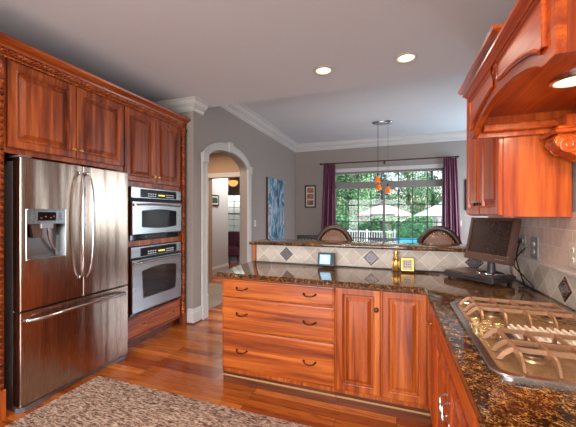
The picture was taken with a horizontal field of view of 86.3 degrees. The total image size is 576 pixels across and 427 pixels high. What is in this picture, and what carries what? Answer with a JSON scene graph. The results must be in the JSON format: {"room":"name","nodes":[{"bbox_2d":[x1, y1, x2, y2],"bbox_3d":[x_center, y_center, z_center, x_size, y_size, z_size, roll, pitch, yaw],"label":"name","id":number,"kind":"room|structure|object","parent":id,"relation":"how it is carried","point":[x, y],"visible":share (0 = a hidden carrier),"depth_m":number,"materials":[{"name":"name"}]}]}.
{"room":"kitchen","nodes":[
{"label":"kitchen","id":0,"kind":"room"},
{"bbox_2d":[0,256,431,426],"bbox_3d":[-1.859,1.448,4.343,11.600,0.124,13.450,0,0,19],"label":"floor","id":1,"kind":"structure","parent":0,"point":[184,360],"depth_m":2.58,"materials":[{"name":"brown wood"}]},
{"bbox_2d":[0,55,5,420],"bbox_3d":[-2.248,0.145,2.160,0.702,2.490,0.112,0,0,19],"label":"pilaster","id":2,"kind":"object","parent":1,"relation":"on","point":[2,390],"visible":1,"depth_m":2.07,"materials":[{"name":"brown wood"}]},
{"bbox_2d":[4,155,127,413],"bbox_3d":[-2.001,0.487,2.654,0.798,1.806,0.910,0,0,19],"label":"refrigerator","id":3,"kind":"object","parent":1,"relation":"on","point":[66,225],"visible":1,"depth_m":2.38,"materials":[{"name":"silver metal"}]},
{"bbox_2d":[123,104,186,348],"bbox_3d":[-1.756,0.145,3.567,0.693,2.490,0.916,0,0,19],"label":"tall cabinet","id":4,"kind":"object","parent":1,"relation":"on","point":[154,148],"visible":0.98,"depth_m":3.42,"materials":[{"name":"brown wood"}]},
{"bbox_2d":[128,241,181,317],"bbox_3d":[-1.696,0.695,3.537,0.645,0.709,0.760,0,0,19],"label":"wall oven","id":5,"kind":"object","parent":4,"relation":"in","point":[154,270],"visible":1,"depth_m":3.36,"materials":[{"name":"silver metal"}]},
{"bbox_2d":[128,186,181,240],"bbox_3d":[-1.696,-0.004,3.537,0.645,0.551,0.760,0,0,19],"label":"wall oven","id":6,"kind":"object","parent":4,"relation":"in","point":[152,213],"visible":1,"depth_m":3.36,"materials":[{"name":"silver metal"}]},
{"bbox_2d":[5,376,311,426],"bbox_3d":[-0.867,1.383,1.516,2.145,0.013,1.580,0,0,19],"label":"rug","id":7,"kind":"object","parent":1,"relation":"on","point":[101,401],"visible":1,"depth_m":2.13,"materials":[{"name":"beige carpet"}]},
{"bbox_2d":[228,231,239,262],"bbox_3d":[-1.596,0.960,9.080,0.660,0.859,0.660,0,0,19],"label":"armchair","id":8,"kind":"object","parent":1,"relation":"on","point":[233,236],"visible":0.44,"depth_m":9.22,"materials":[{"name":"fabric"}]},
{"bbox_2d":[222,277,335,404],"bbox_3d":[-0.009,0.952,2.632,0.940,0.875,0.643,0,0,19],"label":"base cabinet","id":9,"kind":"object","parent":1,"relation":"on","point":[279,337],"visible":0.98,"depth_m":2.35,"materials":[{"name":"brown wood"}]},
{"bbox_2d":[216,261,575,426],"bbox_3d":[0.156,0.494,1.281,2.211,0.038,3.120,0,0,19],"label":"countertop","id":10,"kind":"structure","parent":9,"relation":"on","point":[495,402],"depth_m":1.60,"materials":[{"name":"stone"}]},
{"bbox_2d":[317,252,334,266],"bbox_3d":[0.347,0.412,2.784,0.156,0.122,0.043,0,0,19],"label":"picture frame","id":11,"kind":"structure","parent":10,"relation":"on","point":[324,259],"depth_m":2.78,"materials":[{"name":"black plastic"}]},
{"bbox_2d":[391,250,399,270],"bbox_3d":[0.906,0.390,2.580,0.072,0.170,0.068,0,0,19],"label":"bottle","id":12,"kind":"object","parent":10,"relation":"on","point":[395,263],"visible":1,"depth_m":2.56,"materials":[{"name":"gold metal"}]},
{"bbox_2d":[401,258,413,271],"bbox_3d":[0.987,0.419,2.539,0.104,0.109,0.030,0,0,19],"label":"picture frame","id":13,"kind":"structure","parent":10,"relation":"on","point":[407,264],"depth_m":2.53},
{"bbox_2d":[444,267,515,284],"bbox_3d":[1.396,0.449,2.252,0.264,0.051,0.370,0,0,-24],"label":"desktop computer","id":14,"kind":"object","parent":10,"relation":"on","point":[468,273],"visible":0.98,"depth_m":2.17,"materials":[{"name":"black plastic"}]},
{"bbox_2d":[464,217,521,277],"bbox_3d":[1.406,0.224,2.123,0.189,0.397,0.366,0,0,-11],"label":"computer monitor","id":15,"kind":"object","parent":14,"relation":"on","point":[492,241],"visible":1,"depth_m":2.08,"materials":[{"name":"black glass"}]},
{"bbox_2d":[450,297,575,391],"bbox_3d":[0.969,0.447,1.174,0.520,0.056,0.800,0,0,19],"label":"cooktop","id":16,"kind":"object","parent":10,"relation":"in","point":[534,344],"visible":1,"depth_m":1.09,"materials":[{"name":"silver metal"}]},
{"bbox_2d":[457,303,575,332],"bbox_3d":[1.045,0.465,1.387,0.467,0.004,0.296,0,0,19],"label":"grate","id":17,"kind":"object","parent":16,"relation":"on","point":[515,319],"depth_m":1.34,"materials":[{"name":"metal"}]},
{"bbox_2d":[479,336,575,381],"bbox_3d":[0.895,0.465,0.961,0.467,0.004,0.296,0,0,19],"label":"grate","id":18,"kind":"object","parent":16,"relation":"on","point":[543,367],"depth_m":0.95,"materials":[{"name":"metal"}]},
{"bbox_2d":[507,324,575,345],"bbox_3d":[1.035,0.458,1.151,0.325,0.017,0.136,0,0,19],"label":"vent grille","id":19,"kind":"object","parent":16,"relation":"attached to","point":[516,336],"depth_m":1.18,"materials":[{"name":"silver metal"}]},
{"bbox_2d":[514,247,533,288],"bbox_3d":[1.516,0.344,1.978,0.104,0.260,0.085,0,0,35],"label":"power cable","id":20,"kind":"object","parent":10,"relation":"on","point":[521,251],"visible":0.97,"depth_m":1.97,"materials":[{"name":"black plastic"}]},
{"bbox_2d":[297,235,317,239],"bbox_3d":[0.325,0.904,5.903,0.450,0.969,0.488,0,0,19],"label":"dining chair","id":21,"kind":"object","parent":1,"relation":"on","point":[304,237],"visible":0.2,"depth_m":6.11,"materials":[{"name":"black wood"}]},
{"bbox_2d":[316,225,352,240],"bbox_3d":[0.502,0.759,3.456,0.488,1.266,0.492,0,0,13],"label":"bar stool","id":22,"kind":"object","parent":1,"relation":"on","point":[339,233],"visible":0.22,"depth_m":3.63,"materials":[{"name":"brown wood"}]},
{"bbox_2d":[336,287,431,424],"bbox_3d":[0.735,0.952,2.370,0.633,0.875,0.641,0,0,19],"label":"base cabinet","id":23,"kind":"object","parent":1,"relation":"on","point":[382,337],"visible":0.91,"depth_m":2.09,"materials":[{"name":"brown wood"}]},
{"bbox_2d":[426,302,436,426],"bbox_3d":[1.144,0.952,1.754,0.650,0.875,0.346,0,0,19],"label":"base cabinet","id":24,"kind":"object","parent":1,"relation":"on","point":[432,319],"visible":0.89,"depth_m":1.82,"materials":[{"name":"red wood"}]},
{"bbox_2d":[417,226,461,243],"bbox_3d":[1.533,0.759,3.114,0.488,1.266,0.492,0,0,25],"label":"bar stool","id":25,"kind":"object","parent":1,"relation":"on","point":[435,234],"visible":0.2,"depth_m":3.28,"materials":[{"name":"brown wood"}]},
{"bbox_2d":[435,319,477,426],"bbox_3d":[0.934,0.952,1.158,0.651,0.875,0.916,0,0,19],"label":"base cabinet","id":26,"kind":"object","parent":1,"relation":"on","point":[453,407],"visible":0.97,"depth_m":1.23,"materials":[{"name":"red wood"}]},
{"bbox_3d":[-2.441,0.145,1.674,0.662,2.490,0.931,0,0,19],"label":"pantry cabinet","id":27,"kind":"object","parent":1,"relation":"on","visible":0},
{"bbox_2d":[0,32,190,128],"bbox_3d":[-2.057,-1.139,2.650,0.725,0.126,3.027,0,0,19],"label":"crown molding","id":28,"kind":"structure","parent":27,"relation":"attached to","point":[14,49],"depth_m":2.57,"materials":[{"name":"brown wood"}]},
{"bbox_2d":[212,178,227,266],"bbox_3d":[-1.746,0.040,6.991,0.150,2.700,1.220,0,0,19],"label":"wall","id":29,"kind":"structure","parent":0,"point":[219,186],"depth_m":7.22,"materials":[{"name":"paint"}]},
{"bbox_2d":[212,195,218,205],"bbox_3d":[-1.660,-0.310,6.971,0.022,0.250,0.320,0,0,19],"label":"framed print","id":30,"kind":"object","parent":29,"relation":"attached to","point":[215,198],"visible":0.71,"depth_m":6.99,"materials":[{"name":"black wood"}]},
{"bbox_2d":[212,263,228,275],"bbox_3d":[-1.664,1.295,6.965,0.019,0.190,1.215,0,0,19],"label":"baseboard","id":31,"kind":"structure","parent":29,"relation":"attached to","point":[219,268],"depth_m":7.14,"materials":[{"name":"white paint"}]},
{"bbox_2d":[208,153,239,282],"bbox_3d":[-2.049,0.090,5.396,2.340,2.600,1.990,0,0,19],"label":"wall","id":32,"kind":"structure","parent":0,"point":[218,162],"depth_m":6.12,"materials":[{"name":"paint"}]},
{"bbox_2d":[208,172,239,282],"bbox_3d":[-1.172,0.290,6.003,1.070,2.200,0.019,0,0,19],"label":"door frame","id":33,"kind":"structure","parent":32,"relation":"in","point":[230,174],"depth_m":6.11,"materials":[{"name":"white paint"}]},
{"bbox_2d":[228,178,239,193],"bbox_3d":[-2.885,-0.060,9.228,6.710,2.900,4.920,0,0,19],"label":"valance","id":34,"kind":"structure","parent":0,"point":[231,189],"depth_m":11.34,"materials":[{"name":"fabric"}]},
{"bbox_2d":[228,194,239,225],"bbox_3d":[-2.008,-0.010,11.427,0.640,1.440,0.050,0,0,19],"label":"window","id":35,"kind":"structure","parent":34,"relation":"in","point":[228,194],"depth_m":11.42,"materials":[{"name":"white paint"}]},
{"bbox_2d":[184,106,294,312],"bbox_3d":[-0.572,-0.175,5.855,0.140,3.130,4.140,0,0,19],"label":"wall","id":36,"kind":"structure","parent":0,"point":[267,157],"depth_m":5.05,"materials":[{"name":"beige paint"}]},
{"bbox_2d":[187,306,201,322],"bbox_3d":[-1.204,1.295,3.954,0.105,0.190,0.173,0,0,19],"label":"baseboard","id":37,"kind":"structure","parent":36,"relation":"attached to","point":[194,315],"depth_m":3.89,"materials":[{"name":"white paint"}]},
{"bbox_2d":[186,319,202,324],"bbox_3d":[-1.201,1.381,3.943,0.119,0.018,0.183,0,0,19],"label":"trim","id":38,"kind":"structure","parent":36,"relation":"attached to","point":[201,319],"depth_m":3.88,"materials":[{"name":"brown wood"}]},
{"bbox_2d":[201,142,251,319],"bbox_3d":[-0.882,0.152,4.696,0.045,2.475,1.450,0,0,19],"label":"trim","id":39,"kind":"structure","parent":36,"relation":"attached to","point":[229,147],"depth_m":4.11,"materials":[{"name":"white paint"}]},
{"bbox_2d":[266,177,283,238],"bbox_3d":[-0.258,-0.070,6.460,0.047,1.320,0.910,0,0,19],"label":"canvas painting","id":40,"kind":"object","parent":36,"relation":"attached to","point":[274,188],"visible":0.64,"depth_m":6.33},
{"bbox_2d":[0,0,516,107],"bbox_3d":[-0.302,-1.640,0.271,5.950,0.400,6.810,0,0,19],"label":"ceiling","id":41,"kind":"structure","parent":0,"point":[216,52],"depth_m":2.55,"materials":[{"name":"paint"}]},
{"bbox_2d":[313,66,333,75],"bbox_3d":[0.355,-1.431,3.077,0.204,0.016,0.204,0,0,19],"label":"recessed light","id":42,"kind":"object","parent":41,"relation":"in","point":[320,70],"visible":1,"depth_m":3.06,"materials":[{"name":"white paint"}]},
{"bbox_2d":[394,52,417,63],"bbox_3d":[1.088,-1.431,2.829,0.204,0.016,0.204,0,0,19],"label":"recessed light","id":43,"kind":"object","parent":41,"relation":"in","point":[407,57],"visible":1,"depth_m":2.81,"materials":[{"name":"white paint"}]},
{"bbox_2d":[243,73,467,143],"bbox_3d":[1.869,-1.800,5.231,5.160,0.120,3.990,0,0,19],"label":"ceiling","id":44,"kind":"structure","parent":0,"point":[434,104],"depth_m":5.21,"materials":[{"name":"paint"}]},
{"bbox_2d":[372,120,392,192],"bbox_3d":[1.761,-1.067,5.808,0.308,1.344,0.364,0,0,-36],"label":"pendant light","id":45,"kind":"object","parent":44,"relation":"hanging from","point":[377,179],"visible":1,"depth_m":5.76,"materials":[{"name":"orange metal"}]},
{"bbox_2d":[261,261,509,273],"bbox_3d":[0.717,0.848,2.820,2.204,1.084,0.125,0,0,19],"label":"wall","id":46,"kind":"structure","parent":0,"point":[261,261],"depth_m":2.75,"materials":[{"name":"beige paint"}]},
{"bbox_2d":[249,239,466,251],"bbox_3d":[0.722,0.290,2.895,2.222,0.030,0.400,0,0,19],"label":"countertop","id":47,"kind":"structure","parent":46,"relation":"on","point":[282,242],"depth_m":2.78,"materials":[{"name":"stone"}]},
{"bbox_2d":[253,245,508,273],"bbox_3d":[0.685,0.391,2.746,2.194,0.167,0.034,0,0,19],"label":"backsplash","id":48,"kind":"structure","parent":46,"relation":"attached to","point":[359,257],"depth_m":2.73,"materials":[{"name":"tile"},{"name":"stone"}]},
{"bbox_2d":[295,140,487,243],"bbox_3d":[2.509,-0.175,7.041,5.160,3.130,0.150,0,0,19],"label":"wall","id":49,"kind":"structure","parent":0,"point":[308,171],"depth_m":7.27,"materials":[{"name":"beige paint"}]},
{"bbox_2d":[305,185,315,207],"bbox_3d":[0.557,-0.435,7.639,0.285,0.560,0.022,0,0,19],"label":"framed print","id":50,"kind":"object","parent":49,"relation":"attached to","point":[310,190],"visible":1,"depth_m":7.63,"materials":[{"name":"black plastic"}]},
{"bbox_2d":[307,188,313,192],"bbox_3d":[0.555,-0.588,7.634,0.165,0.123,0.001,0,0,19],"label":"print","id":51,"kind":"object","parent":50,"relation":"attached to","point":[309,190],"depth_m":7.63},
{"bbox_2d":[307,194,313,198],"bbox_3d":[0.555,-0.435,7.634,0.165,0.123,0.001,0,0,19],"label":"print","id":52,"kind":"object","parent":50,"relation":"attached to","point":[309,196],"depth_m":7.63},
{"bbox_2d":[307,200,313,204],"bbox_3d":[0.555,-0.282,7.634,0.165,0.123,0.001,0,0,19],"label":"print","id":53,"kind":"object","parent":50,"relation":"attached to","point":[309,202],"depth_m":7.63},
{"bbox_2d":[335,168,442,242],"bbox_3d":[2.268,-0.015,7.108,2.440,1.970,0.085,0,0,19],"label":"window","id":54,"kind":"structure","parent":49,"relation":"in","point":[412,183],"depth_m":7.07,"materials":[{"name":"grey paint"}]},
{"bbox_2d":[335,164,442,172],"bbox_3d":[2.238,-0.030,7.025,2.680,2.120,0.059,0,0,19],"label":"window trim","id":55,"kind":"structure","parent":49,"relation":"in","point":[427,166],"depth_m":7.00,"materials":[{"name":"white paint"}]},
{"bbox_2d":[319,156,458,164],"bbox_3d":[2.199,-1.192,7.003,3.016,0.084,0.128,0,0,19],"label":"curtain rod","id":56,"kind":"object","parent":49,"relation":"attached to","point":[449,156],"visible":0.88,"depth_m":6.91,"materials":[{"name":"brown metal"}]},
{"bbox_2d":[321,163,335,229],"bbox_3d":[0.952,0.064,7.405,0.422,2.592,0.083,0,0,19],"label":"curtain","id":57,"kind":"object","parent":56,"relation":"hanging from","point":[329,178],"visible":0.66,"depth_m":7.38,"materials":[{"name":"purple fabric"}]},
{"bbox_2d":[443,156,461,241],"bbox_3d":[3.493,0.064,6.508,0.393,2.592,0.083,0,0,19],"label":"curtain","id":58,"kind":"object","parent":56,"relation":"hanging from","point":[451,206],"visible":0.58,"depth_m":6.51,"materials":[{"name":"purple fabric"}]},
{"bbox_2d":[465,179,466,209],"bbox_3d":[3.876,-0.410,6.466,0.260,0.660,0.022,0,0,19],"label":"framed print","id":59,"kind":"object","parent":49,"relation":"attached to","point":[465,179],"visible":0.29,"depth_m":6.49,"materials":[{"name":"black wood"}]},
{"bbox_2d":[488,162,575,311],"bbox_3d":[0.923,-0.025,-0.135,0.150,2.830,6.560,0,0,19],"label":"wall","id":60,"kind":"structure","parent":0,"point":[574,163],"depth_m":1.54,"materials":[{"name":"beige paint"}]},
{"bbox_2d":[458,23,571,216],"bbox_3d":[1.387,-0.483,1.979,0.359,0.997,0.946,0,0,19],"label":"upper cabinet","id":61,"kind":"object","parent":60,"relation":"attached to","point":[516,176],"visible":0.36,"depth_m":1.62,"materials":[{"name":"red wood"}]},
{"bbox_2d":[464,0,575,162],"bbox_3d":[1.030,-0.451,1.147,0.478,0.410,0.984,0,0,19],"label":"range hood","id":62,"kind":"object","parent":60,"relation":"attached to","point":[525,84],"visible":1,"depth_m":1.23,"materials":[{"name":"red wood"}]},
{"bbox_2d":[549,71,575,87],"bbox_3d":[1.079,-0.507,1.162,0.139,0.014,0.139,0,0,25],"label":"lamp","id":63,"kind":"object","parent":62,"relation":"attached to","point":[560,79],"depth_m":1.15,"materials":[{"name":"metal"}]},
{"bbox_2d":[510,212,575,310],"bbox_3d":[1.202,0.232,0.912,0.020,0.484,3.122,0,0,19],"label":"backsplash","id":64,"kind":"structure","parent":60,"relation":"attached to","point":[551,275],"depth_m":1.75,"materials":[{"name":"tile"}]},
{"bbox_2d":[520,235,525,253],"bbox_3d":[1.625,0.210,2.125,0.010,0.125,0.080,0,0,19],"label":"wall outlet","id":65,"kind":"object","parent":64,"relation":"attached to","point":[523,244],"visible":0.88,"depth_m":2.11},
{"bbox_2d":[516,241,524,284],"bbox_3d":[1.578,0.325,2.069,0.138,0.289,0.049,0,0,-39],"label":"power cable","id":66,"kind":"object","parent":65,"relation":"attached to","point":[519,241],"visible":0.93,"depth_m":2.04,"materials":[{"name":"black plastic"}]},
{"bbox_2d":[530,236,538,259],"bbox_3d":[1.563,0.215,1.951,0.010,0.140,0.110,0,0,19],"label":"wall outlet","id":67,"kind":"object","parent":64,"relation":"attached to","point":[534,241],"visible":1,"depth_m":1.94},
{"bbox_2d":[569,242,575,268],"bbox_3d":[1.411,0.205,1.522,0.010,0.125,0.075,0,0,19],"label":"wall outlet","id":68,"kind":"object","parent":64,"relation":"attached to","point":[572,246],"visible":1,"depth_m":1.52,"materials":[{"name":"beige plastic"}]},
{"bbox_3d":[-2.406,-0.025,4.387,2.340,2.830,0.150,0,0,19],"label":"wall","id":69,"kind":"structure","parent":0,"visible":0},
{"bbox_2d":[154,96,209,114],"bbox_3d":[-1.497,-1.371,4.037,0.883,0.135,0.305,0,0,19],"label":"crown molding","id":70,"kind":"structure","parent":69,"relation":"attached to","point":[193,103],"depth_m":3.89,"materials":[{"name":"white paint"}]},
{"bbox_3d":[-2.850,-1.365,9.290,6.435,0.090,4.780,0,0,19],"label":"ceiling","id":71,"kind":"structure","parent":0,"visible":0},
{"bbox_2d":[228,178,239,185],"bbox_3d":[-1.669,-1.077,9.440,1.184,0.465,1.151,0,0,19],"label":"ceiling fan","id":72,"kind":"object","parent":71,"relation":"hanging from","point":[232,182],"visible":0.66,"depth_m":9.30,"materials":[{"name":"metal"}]},
{"bbox_3d":[4.274,2.090,9.096,30.000,0.200,60.000,0,0,19],"label":"ground","id":73,"kind":"structure","parent":0,"visible":0},
{"bbox_2d":[336,189,344,213],"bbox_3d":[5.700,-3.790,36.635,4.654,11.572,4.166,0,0,19],"label":"tree","id":74,"kind":"object","parent":73,"relation":"on","point":[338,189],"visible":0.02,"depth_m":36.21,"materials":[{"name":"green plant"}]},
{"bbox_2d":[336,174,374,220],"bbox_3d":[6.176,-3.050,30.328,5.029,10.093,4.058,0,0,7],"label":"tree","id":75,"kind":"object","parent":73,"relation":"on","point":[353,175],"visible":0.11,"depth_m":29.92,"materials":[{"name":"green plant"}]},
{"bbox_2d":[336,173,377,220],"bbox_3d":[4.709,-1.663,22.737,3.917,7.324,3.533,0,0,19],"label":"tree","id":76,"kind":"object","parent":73,"relation":"on","point":[352,196],"visible":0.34,"depth_m":22.16,"materials":[{"name":"green plant"}]},
{"bbox_2d":[336,214,388,241],"bbox_3d":[3.439,0.996,20.098,6.074,2.040,1.726,0,0,19],"label":"hedge","id":77,"kind":"object","parent":73,"relation":"on","point":[376,226],"visible":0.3,"depth_m":19.34,"materials":[{"name":"green plant"}]},
{"bbox_2d":[365,173,397,218],"bbox_3d":[10.504,-3.723,34.717,4.064,11.437,4.208,0,0,11],"label":"tree","id":78,"kind":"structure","parent":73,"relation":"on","point":[380,199],"depth_m":34.35,"materials":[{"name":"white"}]},
{"bbox_2d":[393,238,417,242],"bbox_3d":[10.799,1.975,21.108,6.700,0.030,7.000,0,0,19],"label":"pool","id":79,"kind":"object","parent":73,"relation":"on","point":[403,241],"visible":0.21,"depth_m":21.90,"materials":[{"name":"liquid"}]},
{"bbox_2d":[386,171,432,223],"bbox_3d":[11.241,-2.680,28.600,4.660,9.354,3.924,0,0,29],"label":"tree","id":80,"kind":"object","parent":73,"relation":"on","point":[417,192],"visible":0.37,"depth_m":27.94,"materials":[{"name":"green plant"}]},
{"bbox_2d":[391,213,441,237],"bbox_3d":[12.550,0.960,24.836,8.090,2.151,1.777,0,0,19],"label":"hedge","id":81,"kind":"object","parent":73,"relation":"on","point":[405,228],"visible":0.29,"depth_m":25.43,"materials":[{"name":"green plant"}]},
{"bbox_2d":[411,171,441,216],"bbox_3d":[15.576,-3.494,33.221,4.534,10.980,4.321,0,0,19],"label":"tree","id":82,"kind":"object","parent":73,"relation":"on","point":[434,194],"visible":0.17,"depth_m":32.73,"materials":[{"name":"green plant"}]},
{"bbox_3d":[4.986,1.980,12.609,11.000,0.020,11.900,0,0,19],"label":"patio","id":83,"kind":"object","parent":73,"relation":"on","visible":0},
{"bbox_2d":[347,229,395,241],"bbox_3d":[4.043,1.450,18.945,5.000,1.039,0.120,0,0,19],"label":"railing","id":84,"kind":"object","parent":83,"relation":"on","point":[349,231],"visible":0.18,"depth_m":18.61,"materials":[{"name":"white wood"}]},
{"bbox_2d":[368,239,399,241],"bbox_3d":[4.784,1.614,15.279,1.540,0.717,1.540,0,0,19],"label":"patio table","id":85,"kind":"object","parent":83,"relation":"on","point":[375,240],"visible":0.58,"depth_m":15.12,"materials":[{"name":"metal"}]},
{"bbox_2d":[359,205,410,215],"bbox_3d":[4.784,0.730,15.279,2.476,2.480,2.476,0,0,19],"label":"patio umbrella","id":86,"kind":"object","parent":83,"relation":"on","point":[378,210],"visible":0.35,"depth_m":14.42,"materials":[{"name":"fabric"}]},
{"bbox_2d":[413,202,441,225],"bbox_3d":[8.695,0.679,15.753,4.100,2.579,3.100,0,0,19],"label":"pavilion","id":87,"kind":"object","parent":83,"relation":"on","point":[435,211],"visible":0.12,"depth_m":15.17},
{"bbox_3d":[-3.086,-0.025,1.096,0.150,2.830,6.510,0,0,19],"label":"wall","id":88,"kind":"structure","parent":0,"visible":0},
{"bbox_2d":[4,57,123,170],"bbox_3d":[-2.072,-0.762,2.675,0.691,0.675,0.974,0,0,19],"label":"upper cabinet","id":89,"kind":"object","parent":88,"relation":"attached to","point":[47,117],"visible":0.96,"depth_m":2.44,"materials":[{"name":"brown wood"}]},
{"bbox_3d":[3.501,-0.175,4.522,1.610,3.130,3.940,0,0,19],"label":"wall","id":90,"kind":"structure","parent":0,"visible":0},
{"bbox_2d":[220,103,466,151],"bbox_3d":[1.840,-1.651,5.161,4.869,0.175,3.839,0,0,19],"label":"crown molding","id":91,"kind":"structure","parent":90,"relation":"attached to","point":[240,110],"depth_m":6.75,"materials":[{"name":"white paint"}]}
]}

